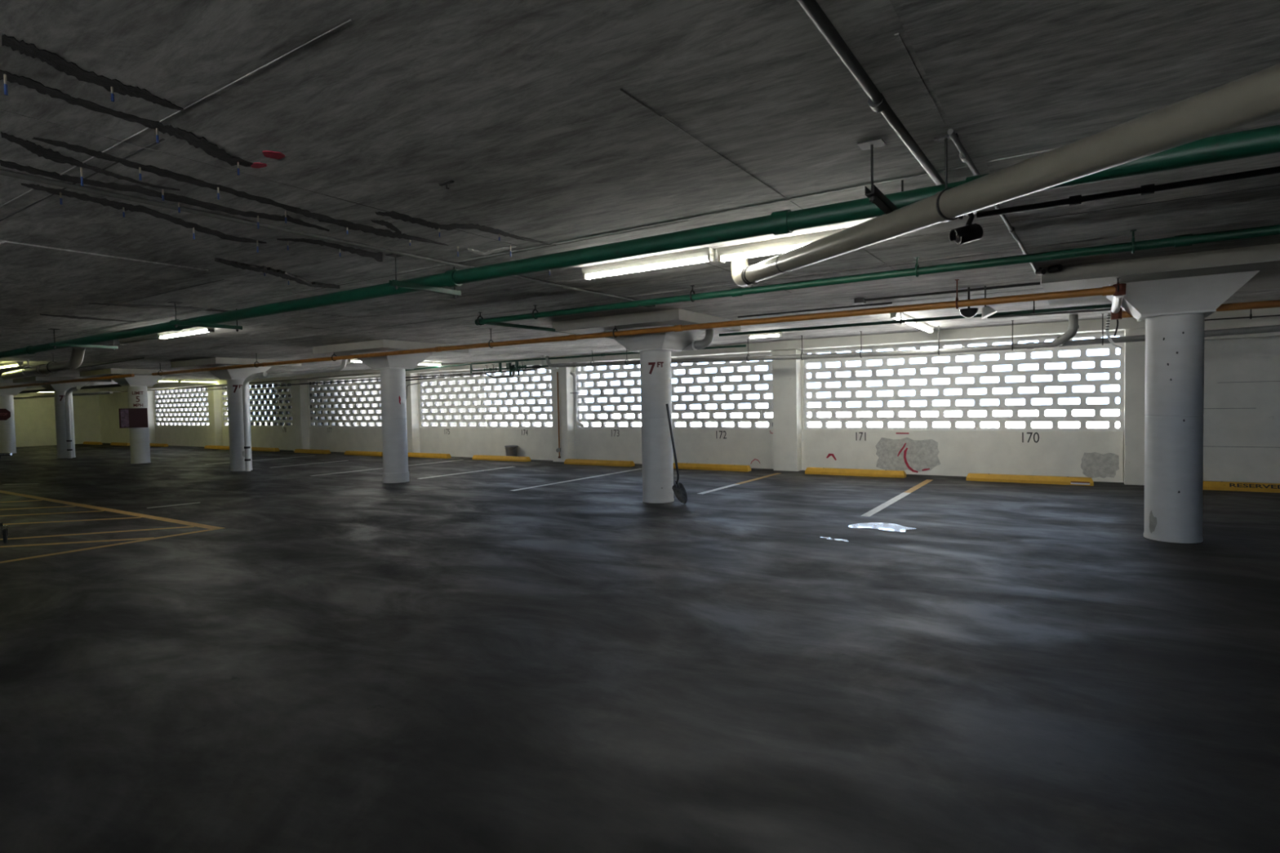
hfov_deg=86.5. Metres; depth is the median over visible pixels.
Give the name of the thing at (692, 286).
hanger
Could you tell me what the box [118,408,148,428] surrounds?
sign
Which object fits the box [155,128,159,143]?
port
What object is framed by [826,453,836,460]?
paint
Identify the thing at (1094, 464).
plaster patch
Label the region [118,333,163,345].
lamp
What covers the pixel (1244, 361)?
wall
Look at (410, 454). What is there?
wheel stop
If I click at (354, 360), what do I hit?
lamp
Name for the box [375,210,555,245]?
crack repair
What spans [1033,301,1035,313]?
hanger
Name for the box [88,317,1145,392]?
beam
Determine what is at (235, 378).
concrete column
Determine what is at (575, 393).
downpipe
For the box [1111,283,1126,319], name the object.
pipe elbow
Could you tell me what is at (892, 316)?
socket
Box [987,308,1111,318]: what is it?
conduit
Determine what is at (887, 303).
conduit
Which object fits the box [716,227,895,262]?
lamp
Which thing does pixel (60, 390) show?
concrete column
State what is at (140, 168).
port
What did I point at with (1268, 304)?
pipe
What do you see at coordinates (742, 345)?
branch
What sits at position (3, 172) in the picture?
conduit
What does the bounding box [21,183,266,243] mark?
crack repair
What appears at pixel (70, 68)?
crack repair
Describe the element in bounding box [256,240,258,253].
port
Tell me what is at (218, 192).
port
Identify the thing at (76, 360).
drain pipe
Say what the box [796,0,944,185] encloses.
conduit
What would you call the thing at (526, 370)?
pipe
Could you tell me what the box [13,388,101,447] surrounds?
wall
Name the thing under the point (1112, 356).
screen
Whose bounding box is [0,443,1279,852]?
floor
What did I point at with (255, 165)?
spray mark
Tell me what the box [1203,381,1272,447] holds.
trim
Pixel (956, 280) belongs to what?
hanger
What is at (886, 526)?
puddle
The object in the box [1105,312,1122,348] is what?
cable
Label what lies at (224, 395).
screen
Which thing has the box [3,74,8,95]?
port
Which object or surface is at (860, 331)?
hanger
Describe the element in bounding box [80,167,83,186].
port
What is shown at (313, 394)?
screen
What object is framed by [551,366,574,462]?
trim
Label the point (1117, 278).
hanger
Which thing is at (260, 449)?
wheel stop
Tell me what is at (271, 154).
spray mark
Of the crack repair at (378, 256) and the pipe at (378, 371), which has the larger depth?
the pipe at (378, 371)
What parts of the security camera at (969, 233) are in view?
arm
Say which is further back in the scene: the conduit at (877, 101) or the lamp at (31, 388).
the lamp at (31, 388)
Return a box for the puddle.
[848,522,916,532]
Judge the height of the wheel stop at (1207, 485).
0.125 m
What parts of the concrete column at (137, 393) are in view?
drop panel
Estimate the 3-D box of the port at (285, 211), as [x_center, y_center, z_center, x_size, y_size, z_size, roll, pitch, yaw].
[-2.151,-1.270,4.132,0.010,0.072,0.010,0,2,33]
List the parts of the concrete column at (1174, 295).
drop panel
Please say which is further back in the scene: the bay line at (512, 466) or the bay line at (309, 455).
the bay line at (309, 455)
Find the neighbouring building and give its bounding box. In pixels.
[275,374,485,426]
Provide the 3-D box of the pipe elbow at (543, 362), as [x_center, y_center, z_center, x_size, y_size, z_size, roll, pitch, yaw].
[-2.200,-1.564,16.564,0.523,0.357,0.124,0,3,37]
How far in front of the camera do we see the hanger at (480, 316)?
8.74 m
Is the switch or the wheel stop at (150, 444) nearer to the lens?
the switch
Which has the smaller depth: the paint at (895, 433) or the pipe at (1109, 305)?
the pipe at (1109, 305)
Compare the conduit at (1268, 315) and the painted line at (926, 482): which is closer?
the conduit at (1268, 315)
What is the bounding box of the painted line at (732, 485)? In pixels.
[697,484,739,493]
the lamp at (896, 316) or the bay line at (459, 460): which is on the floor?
the bay line at (459, 460)
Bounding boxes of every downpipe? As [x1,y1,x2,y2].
[64,386,80,457]
[241,372,267,471]
[569,371,584,427]
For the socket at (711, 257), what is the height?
0.052 m
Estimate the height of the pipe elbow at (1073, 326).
0.468 m
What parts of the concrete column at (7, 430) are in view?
drop panel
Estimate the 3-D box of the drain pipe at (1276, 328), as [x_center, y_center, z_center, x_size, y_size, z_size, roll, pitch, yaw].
[5.412,-1.442,11.334,18.296,0.430,0.112,0,2,33]
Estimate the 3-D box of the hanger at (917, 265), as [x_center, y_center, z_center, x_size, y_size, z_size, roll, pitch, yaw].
[2.389,-1.371,5.866,0.036,0.170,0.110,0,2,33]
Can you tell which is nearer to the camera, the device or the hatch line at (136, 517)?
the device
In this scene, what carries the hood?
attached to the security camera at (969, 233)
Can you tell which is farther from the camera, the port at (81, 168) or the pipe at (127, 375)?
the pipe at (127, 375)
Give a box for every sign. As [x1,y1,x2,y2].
[0,408,10,420]
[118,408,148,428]
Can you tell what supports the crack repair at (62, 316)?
attached to the ceiling at (520, 104)
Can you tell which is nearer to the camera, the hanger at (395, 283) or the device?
the hanger at (395, 283)
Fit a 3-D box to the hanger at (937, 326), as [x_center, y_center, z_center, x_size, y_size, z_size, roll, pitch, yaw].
[5.074,-1.461,11.553,0.036,0.496,0.134,0,2,33]
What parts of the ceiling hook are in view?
plate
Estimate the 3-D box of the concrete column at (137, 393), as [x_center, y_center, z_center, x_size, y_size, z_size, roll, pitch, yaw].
[-14.589,-0.275,19.807,2.160,2.685,2.000,0,2,33]
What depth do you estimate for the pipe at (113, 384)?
23.47 m
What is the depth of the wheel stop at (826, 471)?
12.97 m
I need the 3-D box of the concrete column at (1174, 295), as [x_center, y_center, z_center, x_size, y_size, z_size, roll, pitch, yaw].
[5.511,-0.208,6.702,2.600,2.685,2.050,0,2,33]
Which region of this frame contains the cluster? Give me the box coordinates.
[483,361,526,376]
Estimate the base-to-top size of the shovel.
1.452 m
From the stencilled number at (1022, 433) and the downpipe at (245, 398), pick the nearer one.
the stencilled number at (1022, 433)
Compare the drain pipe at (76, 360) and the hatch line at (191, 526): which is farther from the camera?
the drain pipe at (76, 360)
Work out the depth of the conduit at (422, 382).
20.53 m
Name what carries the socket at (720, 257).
attached to the lamp at (784, 245)
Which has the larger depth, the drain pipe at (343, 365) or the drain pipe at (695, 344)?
the drain pipe at (343, 365)
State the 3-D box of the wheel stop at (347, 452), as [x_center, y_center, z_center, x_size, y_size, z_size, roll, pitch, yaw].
[-8.597,0.837,21.275,1.890,0.125,0.170,0,2,33]
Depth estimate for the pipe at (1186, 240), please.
5.73 m
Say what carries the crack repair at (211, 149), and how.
attached to the ceiling at (520, 104)
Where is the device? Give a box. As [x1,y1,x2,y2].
[959,285,997,319]
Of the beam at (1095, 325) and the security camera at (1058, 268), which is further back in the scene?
the beam at (1095, 325)
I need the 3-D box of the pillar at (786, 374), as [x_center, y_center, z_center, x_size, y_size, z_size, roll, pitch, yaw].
[3.073,-0.332,14.223,0.520,2.500,0.280,0,2,33]
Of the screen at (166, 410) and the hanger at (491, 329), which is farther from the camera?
the screen at (166, 410)
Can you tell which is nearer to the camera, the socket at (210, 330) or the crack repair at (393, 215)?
the crack repair at (393, 215)
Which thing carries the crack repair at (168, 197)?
attached to the ceiling at (520, 104)
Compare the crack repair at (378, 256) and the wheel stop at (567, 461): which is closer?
the crack repair at (378, 256)
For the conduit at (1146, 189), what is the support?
attached to the ceiling at (520, 104)
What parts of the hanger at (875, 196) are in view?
ceiling plate, rod, rod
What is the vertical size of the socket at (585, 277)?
0.052 m
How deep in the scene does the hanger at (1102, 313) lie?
10.29 m
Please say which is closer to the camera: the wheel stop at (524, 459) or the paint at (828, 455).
the paint at (828, 455)
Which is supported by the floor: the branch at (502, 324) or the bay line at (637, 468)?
the bay line at (637, 468)
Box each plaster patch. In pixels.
[875,437,940,471]
[1080,452,1119,478]
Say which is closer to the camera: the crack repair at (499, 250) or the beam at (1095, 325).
the crack repair at (499, 250)
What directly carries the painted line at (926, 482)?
on the floor
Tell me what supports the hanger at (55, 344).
hanging from the ceiling at (520, 104)
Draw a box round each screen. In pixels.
[154,386,208,426]
[222,382,292,426]
[308,376,382,426]
[419,367,552,428]
[575,353,773,429]
[803,332,1123,431]
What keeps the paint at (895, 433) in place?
attached to the wall at (1244, 361)
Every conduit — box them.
[0,168,655,307]
[75,357,144,368]
[405,382,422,399]
[737,302,892,318]
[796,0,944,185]
[853,282,1039,304]
[946,128,1036,271]
[976,166,1279,217]
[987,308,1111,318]
[1204,315,1279,320]
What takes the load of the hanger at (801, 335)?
hanging from the ceiling at (520, 104)
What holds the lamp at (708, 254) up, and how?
attached to the ceiling at (520, 104)
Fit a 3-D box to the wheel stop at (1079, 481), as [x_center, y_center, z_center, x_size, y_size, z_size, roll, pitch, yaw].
[6.538,0.884,11.487,1.860,0.125,0.174,0,2,33]
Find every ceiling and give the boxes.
[0,0,1279,388]
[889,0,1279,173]
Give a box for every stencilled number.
[611,429,619,436]
[715,431,726,439]
[855,432,866,440]
[1022,432,1039,443]
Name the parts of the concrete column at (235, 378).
drop panel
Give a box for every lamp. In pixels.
[0,361,23,368]
[22,387,53,392]
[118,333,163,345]
[157,326,214,339]
[158,379,178,382]
[179,379,217,382]
[347,358,361,362]
[418,361,441,366]
[581,247,715,279]
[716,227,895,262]
[748,332,782,338]
[889,312,916,326]
[913,321,933,333]
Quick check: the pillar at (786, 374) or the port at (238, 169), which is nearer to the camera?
the port at (238, 169)
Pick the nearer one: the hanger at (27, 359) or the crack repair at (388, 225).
the crack repair at (388, 225)
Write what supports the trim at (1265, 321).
attached to the wall at (1244, 361)
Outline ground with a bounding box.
[194,408,1119,427]
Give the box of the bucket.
[504,444,518,456]
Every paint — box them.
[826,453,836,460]
[895,432,908,434]
[897,443,906,456]
[903,448,918,472]
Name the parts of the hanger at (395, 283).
ceiling plate, rod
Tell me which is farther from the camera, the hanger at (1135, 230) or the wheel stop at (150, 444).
the wheel stop at (150, 444)
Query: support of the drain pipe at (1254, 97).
hanging from the ceiling at (520, 104)
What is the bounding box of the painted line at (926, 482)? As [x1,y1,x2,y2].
[904,479,932,493]
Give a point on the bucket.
(512, 450)
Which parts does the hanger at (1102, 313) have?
rod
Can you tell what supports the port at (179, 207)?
attached to the ceiling at (520, 104)
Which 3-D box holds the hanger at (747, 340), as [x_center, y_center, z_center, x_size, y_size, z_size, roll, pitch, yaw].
[2.140,-1.499,13.461,0.036,0.439,0.134,0,2,33]
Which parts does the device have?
stem, stem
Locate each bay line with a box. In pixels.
[146,502,199,508]
[207,455,312,464]
[270,460,346,467]
[311,459,462,475]
[417,466,512,479]
[511,468,642,490]
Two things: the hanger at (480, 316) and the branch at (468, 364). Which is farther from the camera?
the branch at (468, 364)
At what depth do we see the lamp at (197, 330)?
9.81 m
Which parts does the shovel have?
handle, blade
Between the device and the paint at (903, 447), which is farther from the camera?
the paint at (903, 447)
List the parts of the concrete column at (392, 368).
drop panel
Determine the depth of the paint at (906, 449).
13.08 m
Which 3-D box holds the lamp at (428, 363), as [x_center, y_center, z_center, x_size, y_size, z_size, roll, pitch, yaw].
[-5.820,-1.671,18.004,0.110,0.101,1.350,0,2,33]
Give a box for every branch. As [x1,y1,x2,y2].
[404,363,549,371]
[405,371,515,381]
[470,344,746,374]
[486,322,613,338]
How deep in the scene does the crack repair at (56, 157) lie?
3.20 m
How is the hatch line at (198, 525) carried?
on the floor
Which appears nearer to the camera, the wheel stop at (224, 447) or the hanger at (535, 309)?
the hanger at (535, 309)
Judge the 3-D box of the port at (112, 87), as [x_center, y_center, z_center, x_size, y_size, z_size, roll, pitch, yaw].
[-1.944,-1.226,2.507,0.010,0.056,0.010,0,2,33]
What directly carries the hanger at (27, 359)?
hanging from the ceiling at (520, 104)
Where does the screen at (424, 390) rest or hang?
attached to the wall at (1244, 361)
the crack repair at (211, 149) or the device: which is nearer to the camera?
the crack repair at (211, 149)
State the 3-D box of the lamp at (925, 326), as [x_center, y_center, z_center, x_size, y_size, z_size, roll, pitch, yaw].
[4.631,-1.635,11.147,0.110,0.101,1.350,0,2,33]
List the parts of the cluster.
drain leg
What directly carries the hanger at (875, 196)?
hanging from the ceiling at (520, 104)
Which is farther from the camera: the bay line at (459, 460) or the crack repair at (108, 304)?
the bay line at (459, 460)
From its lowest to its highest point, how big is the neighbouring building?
9.050 m
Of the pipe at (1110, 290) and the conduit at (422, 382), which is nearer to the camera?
the pipe at (1110, 290)
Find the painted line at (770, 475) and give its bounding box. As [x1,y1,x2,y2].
[735,472,779,484]
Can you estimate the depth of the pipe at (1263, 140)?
4.26 m
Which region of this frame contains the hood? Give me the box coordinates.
[949,223,981,241]
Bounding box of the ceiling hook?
[439,180,453,189]
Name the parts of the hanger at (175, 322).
ceiling plate, rod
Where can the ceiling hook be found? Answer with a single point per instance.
(446, 184)
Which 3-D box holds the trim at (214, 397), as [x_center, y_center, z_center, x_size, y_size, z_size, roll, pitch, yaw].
[-17.045,-0.397,27.309,0.480,2.500,0.280,0,2,33]
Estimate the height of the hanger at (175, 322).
0.272 m
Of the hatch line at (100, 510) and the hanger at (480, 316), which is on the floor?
the hatch line at (100, 510)
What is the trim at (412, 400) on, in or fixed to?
attached to the wall at (1244, 361)
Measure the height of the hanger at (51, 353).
0.385 m
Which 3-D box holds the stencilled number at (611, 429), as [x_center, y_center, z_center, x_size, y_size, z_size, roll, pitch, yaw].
[-0.610,0.163,16.794,0.233,0.171,0.002,0,2,33]
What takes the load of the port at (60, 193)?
attached to the ceiling at (520, 104)
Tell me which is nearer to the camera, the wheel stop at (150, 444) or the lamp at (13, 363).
the lamp at (13, 363)
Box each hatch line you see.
[0,490,224,528]
[0,505,75,510]
[0,510,104,516]
[0,525,195,540]
[0,527,221,563]
[0,537,154,547]
[2,516,142,524]
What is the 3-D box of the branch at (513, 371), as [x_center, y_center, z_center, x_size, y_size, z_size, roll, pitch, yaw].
[-5.382,-1.346,18.541,5.350,0.212,0.040,0,2,33]
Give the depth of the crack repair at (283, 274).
5.88 m
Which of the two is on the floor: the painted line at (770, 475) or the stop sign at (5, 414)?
the painted line at (770, 475)
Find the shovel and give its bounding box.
[666,404,687,503]
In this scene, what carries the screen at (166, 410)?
attached to the wall at (1244, 361)
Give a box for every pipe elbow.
[541,355,559,369]
[1052,314,1079,346]
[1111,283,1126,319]
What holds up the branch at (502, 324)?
hanging from the hanger at (480, 316)
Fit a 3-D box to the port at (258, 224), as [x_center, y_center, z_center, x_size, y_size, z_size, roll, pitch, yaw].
[-2.363,-1.264,4.211,0.010,0.082,0.010,0,2,33]
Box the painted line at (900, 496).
[861,492,910,516]
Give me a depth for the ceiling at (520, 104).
3.40 m
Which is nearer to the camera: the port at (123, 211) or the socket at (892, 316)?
the port at (123, 211)
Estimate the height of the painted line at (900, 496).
0.002 m
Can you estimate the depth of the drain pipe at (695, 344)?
10.13 m
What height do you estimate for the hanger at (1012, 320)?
0.486 m
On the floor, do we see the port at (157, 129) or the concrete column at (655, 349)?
the concrete column at (655, 349)
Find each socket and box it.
[207,328,214,332]
[582,273,590,279]
[707,253,715,262]
[717,254,724,262]
[890,314,896,318]
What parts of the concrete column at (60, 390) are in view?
drop panel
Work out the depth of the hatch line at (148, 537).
7.80 m
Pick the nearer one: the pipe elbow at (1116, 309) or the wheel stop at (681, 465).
the pipe elbow at (1116, 309)
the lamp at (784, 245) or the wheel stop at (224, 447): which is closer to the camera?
the lamp at (784, 245)
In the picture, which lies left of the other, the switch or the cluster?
the cluster
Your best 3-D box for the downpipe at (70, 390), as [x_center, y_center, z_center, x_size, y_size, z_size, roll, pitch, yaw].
[-18.700,-0.135,22.491,0.928,2.380,0.150,0,2,29]
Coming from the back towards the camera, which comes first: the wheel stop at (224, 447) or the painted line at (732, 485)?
the wheel stop at (224, 447)
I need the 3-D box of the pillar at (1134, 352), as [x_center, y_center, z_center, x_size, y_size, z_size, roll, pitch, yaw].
[8.140,-0.316,10.927,0.590,2.500,0.280,0,2,33]
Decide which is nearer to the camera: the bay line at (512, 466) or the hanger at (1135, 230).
the hanger at (1135, 230)
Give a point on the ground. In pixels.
(1107, 412)
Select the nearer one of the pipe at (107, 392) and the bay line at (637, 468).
the bay line at (637, 468)
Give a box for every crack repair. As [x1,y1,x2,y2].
[0,70,253,167]
[0,131,180,191]
[0,160,329,231]
[1,34,184,111]
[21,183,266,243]
[32,137,448,245]
[40,314,135,322]
[88,302,228,311]
[214,257,339,288]
[276,238,382,262]
[371,220,401,234]
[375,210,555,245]
[467,246,515,255]
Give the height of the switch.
0.135 m
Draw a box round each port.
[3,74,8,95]
[59,192,62,204]
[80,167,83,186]
[111,86,114,102]
[122,207,124,217]
[138,167,142,180]
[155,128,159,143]
[161,189,164,200]
[177,202,180,213]
[217,187,219,199]
[237,162,239,175]
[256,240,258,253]
[257,215,259,229]
[284,211,286,223]
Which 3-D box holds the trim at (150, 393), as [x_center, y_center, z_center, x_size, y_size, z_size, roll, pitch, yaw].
[-22.066,-0.414,30.575,0.460,2.500,0.280,0,2,33]
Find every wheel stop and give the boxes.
[83,441,102,444]
[110,442,129,445]
[149,443,168,446]
[204,445,229,449]
[251,447,279,451]
[293,448,330,453]
[344,450,382,456]
[408,452,451,458]
[472,454,530,462]
[564,458,635,466]
[673,462,751,471]
[804,466,906,478]
[965,473,1093,485]
[1202,480,1279,493]
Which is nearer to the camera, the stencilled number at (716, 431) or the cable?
the cable
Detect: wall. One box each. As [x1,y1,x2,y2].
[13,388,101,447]
[98,330,1279,483]
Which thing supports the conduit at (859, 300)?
attached to the ceiling at (520, 104)
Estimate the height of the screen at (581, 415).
1.626 m
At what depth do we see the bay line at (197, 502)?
10.75 m
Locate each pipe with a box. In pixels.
[0,124,1279,358]
[0,347,84,380]
[0,373,134,389]
[13,391,112,399]
[19,383,121,393]
[112,371,380,392]
[151,285,1115,375]
[201,368,535,391]
[258,359,346,378]
[475,224,1279,325]
[545,324,1279,367]
[555,372,560,457]
[681,328,714,351]
[719,303,1111,336]
[730,63,1279,287]
[1122,299,1279,318]
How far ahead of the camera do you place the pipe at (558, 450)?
17.36 m
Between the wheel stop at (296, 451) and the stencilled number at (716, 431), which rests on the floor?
the wheel stop at (296, 451)
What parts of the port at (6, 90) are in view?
stem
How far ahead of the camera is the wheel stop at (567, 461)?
16.22 m
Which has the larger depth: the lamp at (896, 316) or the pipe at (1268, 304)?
the lamp at (896, 316)
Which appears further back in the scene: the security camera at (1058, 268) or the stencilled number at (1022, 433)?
the stencilled number at (1022, 433)
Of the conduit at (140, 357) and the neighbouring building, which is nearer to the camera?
the conduit at (140, 357)
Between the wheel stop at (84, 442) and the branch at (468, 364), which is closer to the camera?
the branch at (468, 364)
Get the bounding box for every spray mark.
[250,162,266,168]
[262,151,284,159]
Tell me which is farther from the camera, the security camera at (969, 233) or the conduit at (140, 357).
the conduit at (140, 357)
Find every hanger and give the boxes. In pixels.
[22,359,32,376]
[46,353,57,373]
[48,328,118,351]
[168,302,242,332]
[385,253,461,298]
[476,311,483,325]
[488,328,493,347]
[532,305,538,319]
[689,284,694,302]
[746,339,749,361]
[800,335,803,359]
[857,137,903,214]
[859,331,862,357]
[914,257,919,277]
[937,325,940,355]
[955,279,959,309]
[1011,320,1013,351]
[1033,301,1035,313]
[1102,313,1104,345]
[1115,277,1120,292]
[1129,229,1136,253]
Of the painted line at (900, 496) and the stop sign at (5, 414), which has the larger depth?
the stop sign at (5, 414)
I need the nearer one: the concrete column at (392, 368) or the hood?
the hood
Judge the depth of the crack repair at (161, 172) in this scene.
3.73 m
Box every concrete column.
[0,382,42,453]
[13,376,111,457]
[80,368,192,463]
[170,357,301,471]
[312,339,468,483]
[552,308,740,502]
[1041,243,1279,543]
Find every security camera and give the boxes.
[949,210,982,244]
[1035,264,1062,275]
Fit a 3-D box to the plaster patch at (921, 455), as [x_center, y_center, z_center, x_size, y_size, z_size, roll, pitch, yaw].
[5.135,0.540,13.076,1.191,0.663,0.001,0,2,33]
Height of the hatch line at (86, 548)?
0.002 m
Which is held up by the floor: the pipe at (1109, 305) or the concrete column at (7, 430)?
the concrete column at (7, 430)
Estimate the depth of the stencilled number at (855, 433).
13.54 m
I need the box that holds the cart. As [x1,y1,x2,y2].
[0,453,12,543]
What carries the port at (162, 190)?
attached to the ceiling at (520, 104)
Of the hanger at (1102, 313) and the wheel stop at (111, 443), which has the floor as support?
the wheel stop at (111, 443)
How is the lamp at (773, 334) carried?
attached to the ceiling at (520, 104)
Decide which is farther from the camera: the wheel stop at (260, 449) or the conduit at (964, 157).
the wheel stop at (260, 449)
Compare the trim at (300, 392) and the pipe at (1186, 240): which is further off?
the trim at (300, 392)
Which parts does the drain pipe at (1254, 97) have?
rod, ceiling plate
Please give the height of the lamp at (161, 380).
0.101 m
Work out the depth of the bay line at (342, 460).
18.29 m
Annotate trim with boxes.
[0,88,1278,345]
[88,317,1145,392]
[147,390,155,443]
[207,385,222,445]
[290,379,309,451]
[405,373,420,453]
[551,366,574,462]
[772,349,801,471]
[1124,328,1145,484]
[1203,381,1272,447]
[1204,306,1279,340]
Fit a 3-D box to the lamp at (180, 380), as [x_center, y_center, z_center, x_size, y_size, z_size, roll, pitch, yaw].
[-16.909,-1.738,26.082,0.110,0.101,1.300,0,2,33]
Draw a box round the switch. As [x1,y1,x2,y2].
[531,364,541,370]
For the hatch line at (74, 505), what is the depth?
10.75 m

